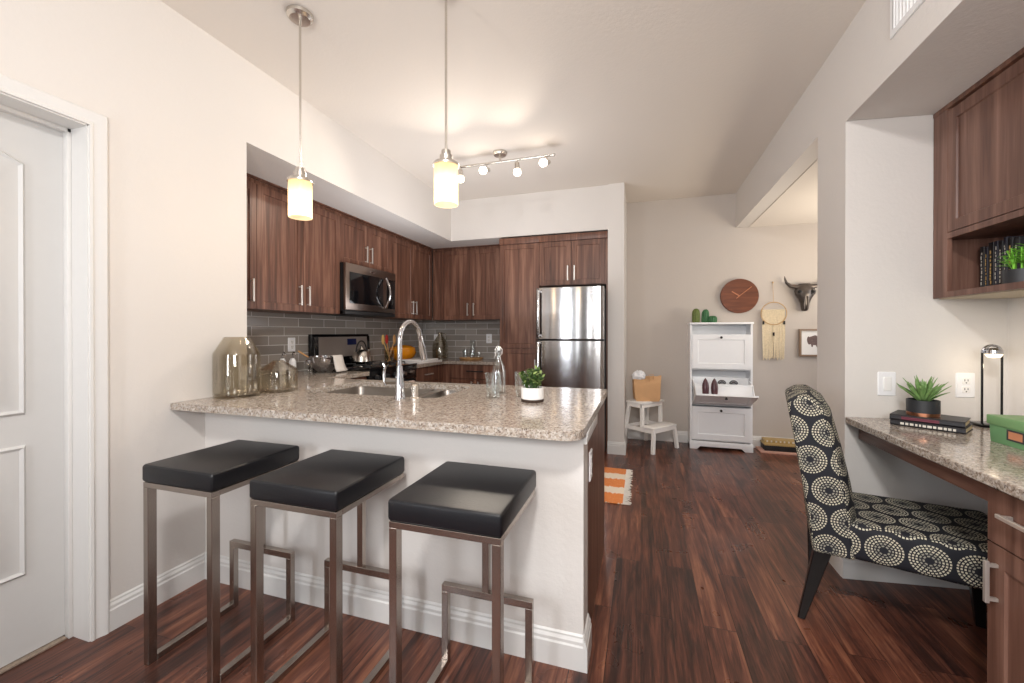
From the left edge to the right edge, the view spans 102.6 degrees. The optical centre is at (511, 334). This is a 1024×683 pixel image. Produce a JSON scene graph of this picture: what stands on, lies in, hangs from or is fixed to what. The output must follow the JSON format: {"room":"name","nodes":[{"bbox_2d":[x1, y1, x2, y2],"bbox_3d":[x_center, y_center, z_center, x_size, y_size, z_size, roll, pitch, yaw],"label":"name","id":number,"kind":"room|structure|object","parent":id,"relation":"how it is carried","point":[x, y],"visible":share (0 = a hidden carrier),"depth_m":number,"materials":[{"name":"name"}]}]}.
{"room":"kitchen","nodes":[
{"label":"kitchen","id":0,"kind":"room"},
{"bbox_2d":[0,0,246,598],"bbox_3d":[-2.280,-0.145,0.052,0.200,2.740,4.730,0,0,17],"label":"wall","id":1,"kind":"structure","parent":0,"point":[172,95],"depth_m":1.85,"materials":[{"name":"paint"}]},
{"bbox_2d":[0,111,64,667],"bbox_3d":[-1.948,0.195,1.228,0.055,2.028,0.906,0,0,17],"label":"door","id":2,"kind":"structure","parent":1,"relation":"in","point":[32,548],"depth_m":1.56,"materials":[{"name":"wood"}]},
{"bbox_2d":[0,636,66,674],"bbox_3d":[-1.964,1.217,1.224,0.100,0.008,0.906,0,0,17],"label":"trim","id":3,"kind":"structure","parent":1,"relation":"attached to","point":[32,654],"depth_m":1.55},
{"bbox_2d":[0,92,89,641],"bbox_3d":[-1.912,0.195,1.215,0.202,2.052,0.930,0,0,17],"label":"trim","id":4,"kind":"structure","parent":1,"relation":"attached to","point":[75,133],"depth_m":1.64,"materials":[{"name":"wood"}]},
{"bbox_2d":[0,73,109,641],"bbox_3d":[-1.809,0.167,1.182,0.019,2.107,1.040,0,0,17],"label":"trim","id":5,"kind":"structure","parent":1,"relation":"attached to","point":[97,123],"depth_m":1.65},
{"bbox_2d":[110,552,204,631],"bbox_3d":[-1.594,1.156,1.871,0.016,0.125,0.398,0,0,17],"label":"baseboard","id":6,"kind":"structure","parent":1,"relation":"attached to","point":[128,605],"depth_m":1.86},
{"bbox_2d":[205,413,587,634],"bbox_3d":[-0.623,0.785,1.835,1.890,0.868,0.120,0,0,17],"label":"wall","id":7,"kind":"structure","parent":0,"point":[546,549],"depth_m":1.67,"materials":[{"name":"paint"}]},
{"bbox_2d":[205,552,582,672],"bbox_3d":[-0.643,1.156,1.771,1.890,0.125,0.016,0,0,17],"label":"baseboard","id":8,"kind":"structure","parent":7,"relation":"attached to","point":[556,647],"depth_m":1.67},
{"bbox_2d":[583,614,591,673],"bbox_3d":[0.284,1.157,1.544,0.016,0.125,0.141,0,0,17],"label":"baseboard","id":9,"kind":"structure","parent":7,"relation":"attached to","point":[587,636],"depth_m":1.51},
{"bbox_2d":[583,415,596,444],"bbox_3d":[0.321,0.374,1.656,0.017,0.046,0.370,0,0,17],"label":"trim","id":10,"kind":"structure","parent":7,"relation":"attached to","point":[586,438],"depth_m":1.55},
{"bbox_2d":[246,60,607,254],"bbox_3d":[-0.564,-1.300,3.686,2.645,0.455,3.240,0,0,17],"label":"wall","id":11,"kind":"structure","parent":0,"point":[350,176],"depth_m":3.46,"materials":[{"name":"paint"}]},
{"bbox_2d":[539,231,607,288],"bbox_3d":[0.732,-0.789,4.600,0.718,0.535,0.716,0,0,17],"label":"upper cabinet","id":12,"kind":"object","parent":11,"relation":"attached to","point":[574,259],"visible":0.98,"depth_m":4.28,"materials":[{"name":"brown wood"}]},
{"bbox_2d":[0,438,986,682],"bbox_3d":[0.411,1.247,0.976,6.200,0.050,8.100,0,0,17],"label":"floor","id":13,"kind":"structure","parent":0,"point":[702,577],"depth_m":1.73,"materials":[{"name":"brown wood"}]},
{"bbox_2d":[142,440,298,682],"bbox_3d":[-1.140,0.848,1.642,0.355,0.742,0.385,0,0,17],"label":"bar stool","id":14,"kind":"object","parent":13,"relation":"on","point":[212,472],"visible":0.91,"depth_m":1.51,"materials":[{"name":"leather"}]},
{"bbox_2d":[250,449,403,682],"bbox_3d":[-0.646,0.849,1.486,0.355,0.742,0.385,0,0,17],"label":"bar stool","id":15,"kind":"object","parent":13,"relation":"on","point":[331,483],"visible":0.82,"depth_m":1.36,"materials":[{"name":"leather"}]},
{"bbox_2d":[308,334,417,381],"bbox_3d":[-1.377,0.604,3.933,0.685,1.215,0.780,0,0,17],"label":"range","id":16,"kind":"object","parent":13,"relation":"on","point":[318,344],"visible":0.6,"depth_m":3.87,"materials":[{"name":"metal"}]},
{"bbox_2d":[351,340,371,362],"bbox_3d":[-1.489,0.164,4.056,0.189,0.217,0.189,0,0,-28],"label":"tea kettle","id":17,"kind":"object","parent":16,"relation":"on","point":[361,355],"visible":1,"depth_m":4.00,"materials":[{"name":"silver metal"}]},
{"bbox_2d":[334,361,416,370],"bbox_3d":[-1.365,0.290,3.928,0.575,0.043,0.780,0,0,17],"label":"cooktop","id":18,"kind":"object","parent":16,"relation":"in","point":[374,365],"depth_m":3.81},
{"bbox_2d":[416,364,442,382],"bbox_3d":[-1.093,0.774,4.907,0.661,0.868,1.238,0,0,17],"label":"base cabinet","id":19,"kind":"object","parent":13,"relation":"on","point":[434,373],"visible":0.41,"depth_m":4.52,"materials":[{"name":"brown wood"}]},
{"bbox_2d":[382,357,499,367],"bbox_3d":[-0.764,0.324,4.803,1.354,0.032,1.239,0,0,17],"label":"countertop","id":20,"kind":"structure","parent":19,"relation":"on","point":[485,361],"depth_m":4.71,"materials":[{"name":"stone"}]},
{"bbox_2d":[389,345,415,360],"bbox_3d":[-1.273,0.216,4.775,0.310,0.185,0.310,0,0,17],"label":"glass bowl","id":21,"kind":"object","parent":20,"relation":"on","point":[408,351],"visible":0.62,"depth_m":4.67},
{"bbox_2d":[402,360,441,363],"bbox_3d":[-1.011,0.299,4.577,0.280,0.020,0.380,0,0,30],"label":"cutting board","id":22,"kind":"object","parent":20,"relation":"on","point":[432,361],"visible":0.53,"depth_m":4.43,"materials":[{"name":"stone"}]},
{"bbox_2d":[402,358,437,361],"bbox_3d":[-1.020,0.280,4.580,0.240,0.018,0.340,0,0,23],"label":"cutting board","id":23,"kind":"object","parent":22,"relation":"on","point":[413,359],"visible":0.86,"depth_m":4.47,"materials":[{"name":"white stone"}]},
{"bbox_2d":[459,357,483,359],"bbox_3d":[-0.507,0.296,5.110,0.304,0.022,0.304,0,0,17],"label":"round tray","id":24,"kind":"object","parent":20,"relation":"on","point":[461,358],"visible":0.99,"depth_m":5.01,"materials":[{"name":"brown wood"}]},
{"bbox_2d":[388,461,535,682],"bbox_3d":[-0.139,0.849,1.326,0.355,0.742,0.385,0,0,17],"label":"bar stool","id":25,"kind":"object","parent":13,"relation":"on","point":[479,503],"visible":1,"depth_m":1.20,"materials":[{"name":"leather"}]},
{"bbox_2d":[443,364,499,384],"bbox_3d":[-0.382,0.774,4.991,0.740,0.868,0.651,0,0,17],"label":"base cabinet","id":26,"kind":"object","parent":13,"relation":"on","point":[452,373],"visible":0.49,"depth_m":4.71,"materials":[{"name":"brown wood"}]},
{"bbox_2d":[499,236,541,385],"bbox_3d":[0.175,0.076,4.779,0.450,2.265,0.716,0,0,17],"label":"pantry cabinet","id":27,"kind":"object","parent":13,"relation":"on","point":[519,257],"visible":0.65,"depth_m":4.47,"materials":[{"name":"brown wood"}]},
{"bbox_2d":[536,286,605,452],"bbox_3d":[0.667,0.370,4.372,0.673,1.680,0.822,0,0,17],"label":"refrigerator","id":28,"kind":"object","parent":13,"relation":"on","point":[570,321],"visible":0.68,"depth_m":4.02,"materials":[{"name":"metal"}]},
{"bbox_2d":[588,402,603,621],"bbox_3d":[-0.484,0.783,2.258,1.880,0.868,0.770,0,0,17],"label":"base cabinet","id":29,"kind":"object","parent":13,"relation":"on","point":[596,441],"visible":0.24,"depth_m":1.89,"materials":[{"name":"brown wood"}]},
{"bbox_2d":[170,370,606,440],"bbox_3d":[-0.803,0.332,2.498,2.664,0.032,1.600,0,0,17],"label":"countertop","id":30,"kind":"structure","parent":29,"relation":"on","point":[564,414],"depth_m":1.82,"materials":[{"name":"stone"}]},
{"bbox_2d":[279,351,285,373],"bbox_3d":[-1.824,0.224,3.260,0.052,0.180,0.052,0,0,-28],"label":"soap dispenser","id":31,"kind":"object","parent":30,"relation":"on","point":[282,362],"visible":0.98,"depth_m":3.24,"materials":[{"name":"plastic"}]},
{"bbox_2d":[279,358,285,373],"bbox_3d":[-1.824,0.251,3.260,0.052,0.125,0.052,0,0,17],"label":"bottle","id":32,"kind":"object","parent":31,"relation":"attached to","point":[282,362],"depth_m":3.24,"materials":[{"name":"white plastic"}]},
{"bbox_2d":[289,351,295,373],"bbox_3d":[-1.755,0.224,3.280,0.052,0.180,0.052,0,0,-28],"label":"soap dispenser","id":33,"kind":"object","parent":30,"relation":"on","point":[292,362],"visible":0.98,"depth_m":3.26,"materials":[{"name":"white plastic"}]},
{"bbox_2d":[289,358,295,373],"bbox_3d":[-1.755,0.251,3.280,0.052,0.125,0.052,0,0,17],"label":"bottle","id":34,"kind":"object","parent":33,"relation":"attached to","point":[292,362],"depth_m":3.26,"materials":[{"name":"glass"}]},
{"bbox_2d":[308,355,334,371],"bbox_3d":[-1.576,0.247,3.449,0.258,0.131,0.258,0,0,17],"label":"mixing bowl","id":35,"kind":"object","parent":30,"relation":"on","point":[324,363],"visible":0.8,"depth_m":3.36,"materials":[{"name":"silver metal"}]},
{"bbox_2d":[329,355,347,371],"bbox_3d":[-1.458,0.237,3.441,0.131,0.132,0.168,0,0,17],"label":"cloth","id":36,"kind":"object","parent":35,"relation":"on","point":[339,364],"visible":0.88,"depth_m":3.40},
{"bbox_2d":[324,386,457,397],"bbox_3d":[-0.707,0.433,2.405,0.869,0.168,0.524,0,0,17],"label":"sink","id":37,"kind":"object","parent":30,"relation":"in","point":[362,390],"visible":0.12,"depth_m":2.66,"materials":[{"name":"metal"}]},
{"bbox_2d":[382,320,426,398],"bbox_3d":[-0.526,0.120,2.117,0.259,0.394,0.122,0,0,-45],"label":"kitchen faucet","id":38,"kind":"object","parent":30,"relation":"on","point":[398,381],"visible":1,"depth_m":2.03,"materials":[{"name":"silver metal"}]},
{"bbox_2d":[394,366,405,398],"bbox_3d":[-0.558,0.238,2.038,0.056,0.160,0.056,0,0,17],"label":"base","id":39,"kind":"object","parent":38,"relation":"attached to","point":[399,380],"depth_m":2.02,"materials":[{"name":"silver metal"}]},
{"bbox_2d":[410,384,419,399],"bbox_3d":[-0.479,0.280,2.024,0.048,0.075,0.047,0,0,17],"label":"air gap cap","id":40,"kind":"object","parent":30,"relation":"on","point":[414,387],"visible":1,"depth_m":2.01,"materials":[{"name":"silver metal"}]},
{"bbox_2d":[519,365,544,402],"bbox_3d":[0.094,0.233,1.952,0.138,0.170,0.127,0,0,17],"label":"potted plant","id":41,"kind":"object","parent":30,"relation":"on","point":[533,393],"visible":1,"depth_m":1.92,"materials":[{"name":"green plant"}]},
{"bbox_2d":[589,448,591,481],"bbox_3d":[0.325,0.534,1.682,0.009,0.118,0.075,0,0,17],"label":"wall outlet","id":42,"kind":"object","parent":29,"relation":"attached to","point":[590,452],"visible":1,"depth_m":1.65,"materials":[{"name":"white plastic"}]},
{"bbox_2d":[606,284,607,452],"bbox_3d":[1.062,0.345,4.481,0.014,1.729,0.616,0,0,17],"label":"panel","id":43,"kind":"object","parent":13,"relation":"on","point":[606,284],"visible":0.36,"depth_m":4.19,"materials":[{"name":"brown wood"}]},
{"bbox_2d":[604,467,632,504],"bbox_3d":[0.399,1.207,3.455,1.185,0.009,0.782,0,0,17],"label":"kitchen rug","id":44,"kind":"object","parent":13,"relation":"on","point":[617,482],"visible":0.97,"depth_m":3.27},
{"bbox_2d":[625,399,678,454],"bbox_3d":[1.481,0.960,4.417,0.446,0.500,0.422,0,0,-35],"label":"step stool","id":45,"kind":"object","parent":13,"relation":"on","point":[647,426],"visible":0.9,"depth_m":4.35,"materials":[{"name":"white paint"}]},
{"bbox_2d":[632,374,660,401],"bbox_3d":[1.453,0.571,4.429,0.288,0.277,0.153,0,0,7],"label":"paper bag","id":46,"kind":"object","parent":45,"relation":"on","point":[649,388],"visible":1,"depth_m":4.37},
{"bbox_2d":[631,370,645,379],"bbox_3d":[1.372,0.444,4.442,0.150,0.119,0.098,0,0,7],"label":"tissue paper","id":47,"kind":"object","parent":46,"relation":"in","point":[637,374],"visible":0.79,"depth_m":4.41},
{"bbox_2d":[687,322,758,452],"bbox_3d":[2.167,0.541,4.240,0.603,1.338,0.550,0,0,17],"label":"cabinet","id":48,"kind":"object","parent":13,"relation":"on","point":[717,350],"visible":0.99,"depth_m":4.28,"materials":[{"name":"white paint"}]},
{"bbox_2d":[692,309,699,322],"bbox_3d":[1.999,-0.206,4.454,0.081,0.155,0.081,0,0,17],"label":"ornament","id":49,"kind":"object","parent":48,"relation":"on","point":[695,313],"visible":0.88,"depth_m":4.43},
{"bbox_2d":[701,309,708,321],"bbox_3d":[2.087,-0.201,4.427,0.077,0.145,0.075,0,0,17],"label":"ornament","id":50,"kind":"object","parent":48,"relation":"on","point":[705,313],"visible":0.87,"depth_m":4.40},
{"bbox_2d":[702,378,708,393],"bbox_3d":[1.957,0.532,4.154,0.066,0.187,0.114,0,0,17],"label":"shoe","id":51,"kind":"object","parent":48,"relation":"in","point":[705,385],"visible":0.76,"depth_m":4.11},
{"bbox_2d":[708,316,716,321],"bbox_3d":[2.150,-0.166,4.396,0.092,0.075,0.092,0,0,17],"label":"ornament","id":52,"kind":"object","parent":48,"relation":"on","point":[711,318],"visible":0.73,"depth_m":4.36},
{"bbox_2d":[711,378,717,393],"bbox_3d":[2.035,0.532,4.130,0.066,0.187,0.114,0,0,17],"label":"shoe","id":53,"kind":"object","parent":48,"relation":"in","point":[714,386],"visible":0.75,"depth_m":4.09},
{"bbox_2d":[693,384,754,398],"bbox_3d":[2.154,0.614,4.198,0.531,0.202,0.289,0,0,17],"label":"drawer","id":54,"kind":"object","parent":48,"relation":"on","point":[723,389],"depth_m":4.13,"materials":[{"name":"white paint"}]},
{"bbox_2d":[756,446,796,455],"bbox_3d":[2.778,1.200,4.219,0.435,0.020,0.200,0,0,17],"label":"flat book","id":55,"kind":"object","parent":13,"relation":"on","point":[760,449],"visible":0.5,"depth_m":4.16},
{"bbox_2d":[760,440,796,452],"bbox_3d":[2.804,1.154,4.225,0.400,0.072,0.167,0,0,17],"label":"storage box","id":56,"kind":"object","parent":55,"relation":"on","point":[766,446],"visible":0.48,"depth_m":4.17,"materials":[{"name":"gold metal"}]},
{"bbox_2d":[762,437,794,444],"bbox_3d":[2.815,1.102,4.243,0.380,0.033,0.122,0,0,17],"label":"book","id":57,"kind":"object","parent":56,"relation":"on","point":[765,439],"visible":0.74,"depth_m":4.23,"materials":[{"name":"paper"}]},
{"bbox_2d":[785,384,990,628],"bbox_3d":[1.600,0.731,1.748,0.720,0.975,0.490,0,0,33],"label":"dining chair","id":58,"kind":"object","parent":13,"relation":"on","point":[946,543],"visible":0.96,"depth_m":1.67,"materials":[{"name":"fabric"}]},
{"bbox_2d":[983,486,1023,682],"bbox_3d":[1.531,0.837,0.499,0.682,0.772,1.367,0,0,17],"label":"base cabinet","id":59,"kind":"object","parent":13,"relation":"on","point":[1003,571],"visible":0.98,"depth_m":1.18,"materials":[{"name":"brown wood"}]},
{"bbox_2d":[845,417,1023,500],"bbox_3d":[1.668,0.432,0.921,0.679,0.032,2.357,0,0,17],"label":"countertop","id":60,"kind":"structure","parent":59,"relation":"on","point":[973,455],"depth_m":1.48,"materials":[{"name":"stone"}]},
{"bbox_2d":[859,429,987,500],"bbox_3d":[1.604,0.482,1.634,0.018,0.072,0.842,0,0,17],"label":"apron","id":61,"kind":"object","parent":60,"relation":"attached to","point":[977,488],"visible":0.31,"depth_m":1.53,"materials":[{"name":"brown wood"}]},
{"bbox_2d":[890,419,972,434],"bbox_3d":[1.874,0.401,1.836,0.170,0.024,0.235,0,0,-35],"label":"book","id":62,"kind":"object","parent":60,"relation":"on","point":[968,429],"visible":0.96,"depth_m":1.77,"materials":[{"name":"paper"}]},
{"bbox_2d":[889,410,970,427],"bbox_3d":[1.871,0.376,1.839,0.165,0.025,0.235,0,0,-37],"label":"book","id":63,"kind":"object","parent":62,"relation":"on","point":[944,420],"visible":0.93,"depth_m":1.79,"materials":[{"name":"paper"}]},
{"bbox_2d":[897,375,950,417],"bbox_3d":[1.866,0.274,1.860,0.183,0.178,0.188,0,0,17],"label":"potted plant","id":64,"kind":"object","parent":63,"relation":"on","point":[922,404],"visible":1,"depth_m":1.83,"materials":[{"name":"plant"}]},
{"bbox_2d":[970,344,1003,427],"bbox_3d":[2.152,0.228,1.839,0.120,0.370,0.090,0,0,17],"label":"desk lamp","id":65,"kind":"object","parent":60,"relation":"on","point":[997,352],"visible":0.88,"depth_m":1.83,"materials":[{"name":"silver metal"}]},
{"bbox_2d":[985,354,1002,357],"bbox_3d":[2.149,0.094,1.829,0.054,0.020,0.054,0,0,17],"label":"diffuser","id":66,"kind":"object","parent":65,"relation":"attached to","point":[987,355],"depth_m":1.81,"materials":[{"name":"beige"}]},
{"bbox_2d":[987,414,1023,449],"bbox_3d":[1.958,0.362,1.455,0.276,0.103,0.236,0,0,16],"label":"storage box","id":67,"kind":"object","parent":60,"relation":"on","point":[1008,430],"visible":1,"depth_m":1.52,"materials":[{"name":"cardboard"}]},
{"bbox_2d":[160,0,865,202],"bbox_3d":[-0.590,-1.550,1.282,4.100,0.060,8.100,0,0,17],"label":"ceiling","id":68,"kind":"structure","parent":0,"point":[660,99],"depth_m":2.41,"materials":[{"name":"paint"}]},
{"bbox_2d":[286,4,313,220],"bbox_3d":[-1.007,-1.039,1.950,0.120,0.964,0.119,0,0,17],"label":"pendant light","id":69,"kind":"object","parent":68,"relation":"hanging from","point":[300,193],"visible":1,"depth_m":1.92,"materials":[{"name":"glass"}]},
{"bbox_2d":[433,0,458,207],"bbox_3d":[-0.287,-1.043,1.786,0.120,0.954,0.119,0,0,17],"label":"pendant light","id":70,"kind":"object","parent":68,"relation":"hanging from","point":[446,168],"visible":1,"depth_m":1.75,"materials":[{"name":"glass"}]},
{"bbox_2d":[458,149,555,182],"bbox_3d":[-0.075,-1.417,3.415,0.884,0.218,0.145,0,0,17],"label":"track light","id":71,"kind":"object","parent":68,"relation":"attached to","point":[498,153],"visible":0.84,"depth_m":3.40,"materials":[{"name":"silver metal"}]},
{"bbox_2d":[608,183,626,441],"bbox_3d":[1.156,-0.161,4.482,0.160,2.740,0.695,0,0,17],"label":"wall","id":72,"kind":"structure","parent":0,"point":[617,205],"depth_m":4.16,"materials":[{"name":"paint"}]},
{"bbox_2d":[607,441,625,454],"bbox_3d":[1.056,1.148,4.145,0.178,0.125,0.016,0,0,17],"label":"baseboard","id":73,"kind":"structure","parent":72,"relation":"attached to","point":[617,448],"depth_m":4.14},
{"bbox_2d":[422,193,817,443],"bbox_3d":[1.622,-0.162,4.762,6.170,2.740,0.120,0,0,17],"label":"wall","id":74,"kind":"structure","parent":0,"point":[682,253],"depth_m":4.54,"materials":[{"name":"paint"}]},
{"bbox_2d":[423,320,499,358],"bbox_3d":[-0.574,0.061,5.388,1.346,0.490,0.009,0,0,17],"label":"backsplash","id":75,"kind":"structure","parent":74,"relation":"attached to","point":[457,339],"depth_m":5.41,"materials":[{"name":"tile"}]},
{"bbox_2d":[486,334,491,342],"bbox_3d":[-0.298,0.051,5.291,0.075,0.118,0.009,0,0,17],"label":"wall outlet","id":76,"kind":"object","parent":75,"relation":"attached to","point":[488,336],"visible":1,"depth_m":5.29,"materials":[{"name":"white plastic"}]},
{"bbox_2d":[433,246,499,320],"bbox_3d":[-0.478,-0.625,5.166,1.016,0.885,0.366,0,0,17],"label":"upper cabinet","id":77,"kind":"object","parent":74,"relation":"attached to","point":[466,281],"visible":0.91,"depth_m":5.04,"materials":[{"name":"brown wood"}]},
{"bbox_2d":[627,429,687,442],"bbox_3d":[1.654,1.146,4.685,0.660,0.125,0.016,0,0,17],"label":"baseboard","id":78,"kind":"structure","parent":74,"relation":"attached to","point":[632,434],"depth_m":4.66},
{"bbox_2d":[720,279,758,312],"bbox_3d":[2.446,-0.415,4.414,0.368,0.368,0.045,0,0,17],"label":"wall clock","id":79,"kind":"object","parent":74,"relation":"attached to","point":[738,295],"visible":1,"depth_m":4.40,"materials":[{"name":"brown wood"}]},
{"bbox_2d":[753,436,793,447],"bbox_3d":[3.495,1.148,4.105,2.000,0.125,0.016,0,0,17],"label":"baseboard","id":80,"kind":"structure","parent":74,"relation":"attached to","point":[756,439],"depth_m":4.38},
{"bbox_2d":[761,282,786,359],"bbox_3d":[2.750,-0.145,4.316,0.245,0.829,0.051,0,0,17],"label":"macrame hanging","id":81,"kind":"object","parent":74,"relation":"attached to","point":[776,318],"visible":1,"depth_m":4.30,"materials":[{"name":"beige fabric"}]},
{"bbox_2d":[784,276,816,310],"bbox_3d":[3.003,-0.423,4.202,0.376,0.363,0.097,0,0,17],"label":"skull","id":82,"kind":"object","parent":74,"relation":"attached to","point":[804,292],"visible":0.98,"depth_m":4.18,"materials":[{"name":"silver metal"}]},
{"bbox_2d":[799,329,816,356],"bbox_3d":[3.122,0.084,4.210,0.298,0.283,0.030,0,0,17],"label":"framed print","id":83,"kind":"object","parent":74,"relation":"attached to","point":[807,337],"visible":0.64,"depth_m":4.23,"materials":[{"name":"paper"}]},
{"bbox_2d":[749,159,817,226],"bbox_3d":[3.208,-1.176,3.021,2.100,0.060,2.500,0,0,17],"label":"ceiling","id":84,"kind":"structure","parent":0,"point":[798,204],"depth_m":3.65,"materials":[{"name":"paint"}]},
{"bbox_2d":[736,0,1023,515],"bbox_3d":[1.971,-0.151,1.669,0.805,2.740,5.570,0,0,17],"label":"wall","id":85,"kind":"structure","parent":0,"point":[866,115],"depth_m":2.02,"materials":[{"name":"paint"}]},
{"bbox_2d":[829,555,840,575],"bbox_3d":[1.716,1.155,2.231,0.016,0.125,0.360,0,0,17],"label":"baseboard","id":86,"kind":"structure","parent":85,"relation":"attached to","point":[835,561],"depth_m":2.11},
{"bbox_2d":[877,372,895,395],"bbox_3d":[1.851,0.243,2.023,0.078,0.118,0.010,0,0,10],"label":"light switch","id":87,"kind":"object","parent":85,"relation":"attached to","point":[886,381],"visible":1,"depth_m":2.02,"materials":[{"name":"white plastic"}]},
{"bbox_2d":[841,557,968,589],"bbox_3d":[2.000,1.155,1.997,0.702,0.125,0.016,0,0,10],"label":"baseboard","id":88,"kind":"structure","parent":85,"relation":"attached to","point":[855,569],"depth_m":2.02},
{"bbox_2d":[890,0,924,38],"bbox_3d":[1.441,-1.322,1.337,0.008,0.235,0.705,0,0,17],"label":"air vent","id":89,"kind":"object","parent":85,"relation":"in","point":[901,11],"visible":1,"depth_m":1.61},
{"bbox_2d":[955,373,974,397],"bbox_3d":[2.178,0.243,1.968,0.078,0.118,0.009,0,0,10],"label":"wall outlet","id":90,"kind":"object","parent":85,"relation":"attached to","point":[964,382],"visible":1,"depth_m":1.97,"materials":[{"name":"white plastic"}]},
{"bbox_2d":[962,378,969,383],"bbox_3d":[2.178,0.222,1.966,0.034,0.032,0.003,0,0,10],"label":"socket","id":91,"kind":"object","parent":90,"relation":"attached to","point":[964,380],"depth_m":1.96,"materials":[{"name":"white plastic"}]},
{"bbox_2d":[962,386,969,392],"bbox_3d":[2.178,0.264,1.966,0.034,0.032,0.003,0,0,10],"label":"socket","id":92,"kind":"object","parent":90,"relation":"attached to","point":[965,389],"depth_m":1.97,"materials":[{"name":"white plastic"}]},
{"bbox_2d":[1007,297,1023,415],"bbox_3d":[1.957,0.081,0.495,0.125,2.285,3.320,0,0,17],"label":"wall","id":93,"kind":"structure","parent":0,"point":[1015,316],"depth_m":1.90,"materials":[{"name":"paint"}]},
{"bbox_2d":[933,47,1023,298],"bbox_3d":[1.855,-0.614,0.940,0.332,0.896,2.112,0,0,17],"label":"upper cabinet","id":94,"kind":"object","parent":93,"relation":"attached to","point":[978,180],"visible":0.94,"depth_m":1.75,"materials":[{"name":"brown wood"}]},
{"bbox_2d":[980,246,988,286],"bbox_3d":[2.218,-0.299,1.857,0.143,0.206,0.026,0,0,17],"label":"book","id":95,"kind":"object","parent":94,"relation":"in","point":[982,249],"visible":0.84,"depth_m":1.87,"materials":[{"name":"paper"}]},
{"bbox_2d":[985,247,988,285],"bbox_3d":[2.211,-0.296,1.834,0.143,0.200,0.020,0,0,17],"label":"book","id":96,"kind":"object","parent":94,"relation":"in","point":[986,248],"visible":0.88,"depth_m":1.85,"materials":[{"name":"paper"}]},
{"bbox_2d":[988,242,993,285],"bbox_3d":[2.203,-0.304,1.808,0.143,0.216,0.030,0,0,17],"label":"book","id":97,"kind":"object","parent":94,"relation":"in","point":[991,245],"visible":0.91,"depth_m":1.82,"materials":[{"name":"paper"}]},
{"bbox_2d":[994,240,1003,284],"bbox_3d":[2.195,-0.303,1.782,0.143,0.216,0.022,0,0,17],"label":"book","id":98,"kind":"object","parent":94,"relation":"in","point":[996,243],"visible":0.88,"depth_m":1.80,"materials":[{"name":"paper"}]},
{"bbox_2d":[999,241,1003,283],"bbox_3d":[2.187,-0.301,1.759,0.143,0.210,0.024,0,0,17],"label":"book","id":99,"kind":"object","parent":94,"relation":"in","point":[1001,243],"visible":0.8,"depth_m":1.78,"materials":[{"name":"paper"}]},
{"bbox_2d":[996,243,1023,283],"bbox_3d":[2.005,-0.276,1.620,0.134,0.162,0.152,0,0,17],"label":"potted plant","id":100,"kind":"object","parent":94,"relation":"on","point":[1012,275],"visible":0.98,"depth_m":1.61,"materials":[{"name":"green plant"}]},
{"bbox_2d":[1004,236,1018,269],"bbox_3d":[2.180,-0.307,1.736,0.143,0.222,0.020,0,0,17],"label":"book","id":101,"kind":"object","parent":94,"relation":"in","point":[1005,238],"visible":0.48,"depth_m":1.75,"materials":[{"name":"paper"}]},
{"bbox_2d":[1008,236,1023,269],"bbox_3d":[2.173,-0.303,1.713,0.143,0.216,0.026,0,0,17],"label":"book","id":102,"kind":"object","parent":94,"relation":"in","point":[1011,239],"visible":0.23,"depth_m":1.73,"materials":[{"name":"paper"}]},
{"bbox_2d":[1014,237,1023,268],"bbox_3d":[2.164,-0.300,1.685,0.143,0.208,0.030,0,0,17],"label":"book","id":103,"kind":"object","parent":94,"relation":"in","point":[1020,240],"visible":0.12,"depth_m":1.70,"materials":[{"name":"paper"}]},
{"bbox_3d":[-1.768,0.068,4.070,0.120,2.285,3.480,0,0,17],"label":"wall","id":104,"kind":"structure","parent":0,"visible":0},
{"bbox_2d":[247,177,256,308],"bbox_3d":[-1.953,-0.617,2.650,0.376,0.885,0.403,0,0,17],"label":"upper cabinet","id":105,"kind":"object","parent":104,"relation":"attached to","point":[251,186],"visible":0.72,"depth_m":2.76,"materials":[{"name":"brown wood"}]},
{"bbox_2d":[247,179,339,314],"bbox_3d":[-1.770,-0.619,3.230,0.376,0.885,0.808,0,0,17],"label":"upper cabinet","id":106,"kind":"object","parent":104,"relation":"attached to","point":[298,261],"visible":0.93,"depth_m":3.12,"materials":[{"name":"brown wood"}]},
{"bbox_2d":[247,311,422,375],"bbox_3d":[-1.707,0.066,4.049,0.009,0.490,3.226,0,0,17],"label":"backsplash","id":107,"kind":"structure","parent":104,"relation":"attached to","point":[268,334],"depth_m":3.57,"materials":[{"name":"tile"}]},
{"bbox_2d":[288,338,294,351],"bbox_3d":[-1.874,0.085,3.490,0.009,0.118,0.075,0,0,17],"label":"wall outlet","id":108,"kind":"object","parent":107,"relation":"attached to","point":[291,341],"visible":1,"depth_m":3.48,"materials":[{"name":"white plastic"}]},
{"bbox_2d":[338,213,390,272],"bbox_3d":[-1.533,-0.849,3.980,0.376,0.430,0.763,0,0,17],"label":"upper cabinet","id":109,"kind":"object","parent":104,"relation":"attached to","point":[362,244],"visible":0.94,"depth_m":3.88,"materials":[{"name":"brown wood"}]},
{"bbox_2d":[323,262,394,317],"bbox_3d":[-1.481,-0.405,3.965,0.466,0.451,0.761,0,0,17],"label":"microwave","id":110,"kind":"object","parent":109,"relation":"attached to","point":[365,292],"visible":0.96,"depth_m":3.83,"materials":[{"name":"metal"}]},
{"bbox_2d":[376,233,431,319],"bbox_3d":[-1.281,-0.624,4.779,0.376,0.885,0.908,0,0,17],"label":"upper cabinet","id":111,"kind":"object","parent":104,"relation":"attached to","point":[411,263],"visible":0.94,"depth_m":4.68,"materials":[{"name":"brown wood"}]},
{"bbox_2d":[247,173,499,249],"bbox_3d":[-0.957,-1.068,3.648,1.018,0.008,2.910,0,0,17],"label":"strip","id":112,"kind":"object","parent":111,"relation":"attached to","point":[248,174],"visible":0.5,"depth_m":3.78,"materials":[{"name":"brown wood"}]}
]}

